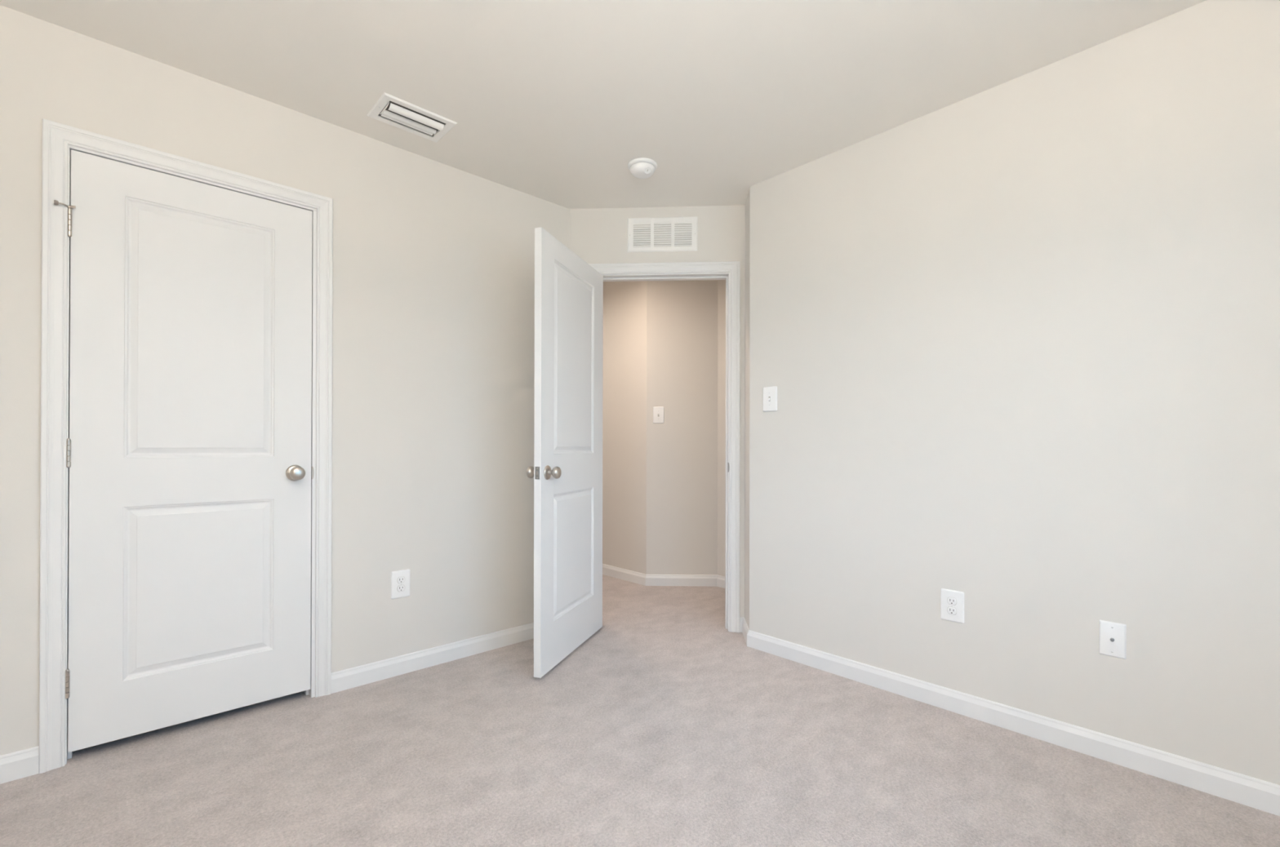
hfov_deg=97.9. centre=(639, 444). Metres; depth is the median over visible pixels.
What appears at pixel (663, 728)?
floor
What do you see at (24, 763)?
baseboard
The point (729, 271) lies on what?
door frame
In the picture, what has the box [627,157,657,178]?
smoke detector
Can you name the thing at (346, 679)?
baseboard
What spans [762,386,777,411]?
light switch
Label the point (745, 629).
baseboard
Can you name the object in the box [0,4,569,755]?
wall
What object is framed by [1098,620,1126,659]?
plate
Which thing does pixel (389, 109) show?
ceiling vent
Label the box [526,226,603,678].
door
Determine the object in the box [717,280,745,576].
wall
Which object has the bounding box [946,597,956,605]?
socket
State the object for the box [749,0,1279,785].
wall
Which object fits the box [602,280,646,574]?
wall
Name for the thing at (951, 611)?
socket
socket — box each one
[396,577,404,583]
[396,585,404,591]
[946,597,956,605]
[946,606,956,615]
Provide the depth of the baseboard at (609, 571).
4.40 m
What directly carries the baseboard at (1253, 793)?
attached to the wall at (1018, 339)
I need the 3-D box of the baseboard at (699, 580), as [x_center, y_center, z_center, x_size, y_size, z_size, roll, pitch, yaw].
[0.314,1.030,4.224,0.544,0.084,0.014,0,0,2]
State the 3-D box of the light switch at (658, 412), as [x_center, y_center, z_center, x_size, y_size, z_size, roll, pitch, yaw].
[0.141,-0.223,4.230,0.083,0.126,0.018,0,0,1]
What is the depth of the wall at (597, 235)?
3.21 m
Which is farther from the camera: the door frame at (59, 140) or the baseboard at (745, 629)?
the baseboard at (745, 629)
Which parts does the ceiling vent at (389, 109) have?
blade, blade, blade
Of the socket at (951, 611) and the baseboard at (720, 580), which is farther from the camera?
the baseboard at (720, 580)
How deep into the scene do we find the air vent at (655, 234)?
3.21 m
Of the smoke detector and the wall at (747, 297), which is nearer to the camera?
the smoke detector
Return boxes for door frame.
[39,118,333,773]
[588,261,740,632]
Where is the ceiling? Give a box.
[0,0,1206,208]
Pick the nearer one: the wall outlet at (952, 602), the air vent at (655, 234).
the wall outlet at (952, 602)
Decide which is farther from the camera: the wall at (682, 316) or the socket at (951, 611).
the wall at (682, 316)
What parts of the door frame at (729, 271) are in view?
head casing, casing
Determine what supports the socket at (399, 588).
attached to the wall outlet at (400, 580)
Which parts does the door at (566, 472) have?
knob, latch plate, knob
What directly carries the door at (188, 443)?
in the wall at (433, 275)
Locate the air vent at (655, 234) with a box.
[627,216,697,252]
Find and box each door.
[53,150,312,752]
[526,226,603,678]
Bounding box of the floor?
[0,574,1279,846]
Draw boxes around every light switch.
[653,407,663,423]
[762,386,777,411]
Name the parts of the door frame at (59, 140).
casing, head casing, strike plate, casing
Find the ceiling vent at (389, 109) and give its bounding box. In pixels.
[367,92,457,142]
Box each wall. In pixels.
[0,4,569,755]
[569,204,745,617]
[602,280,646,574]
[646,280,717,575]
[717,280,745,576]
[744,187,750,629]
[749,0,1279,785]
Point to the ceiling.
(553, 101)
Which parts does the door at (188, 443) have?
knob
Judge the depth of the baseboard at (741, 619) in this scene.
3.17 m
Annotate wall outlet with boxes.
[391,568,409,599]
[940,588,964,623]
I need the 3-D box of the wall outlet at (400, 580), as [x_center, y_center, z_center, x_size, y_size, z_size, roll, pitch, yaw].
[-1.109,0.648,2.586,0.086,0.127,0.008,0,0,-43]
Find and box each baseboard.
[0,746,39,784]
[331,622,533,693]
[602,564,645,586]
[645,574,717,586]
[716,575,724,588]
[739,617,743,632]
[742,617,749,645]
[746,630,1279,816]

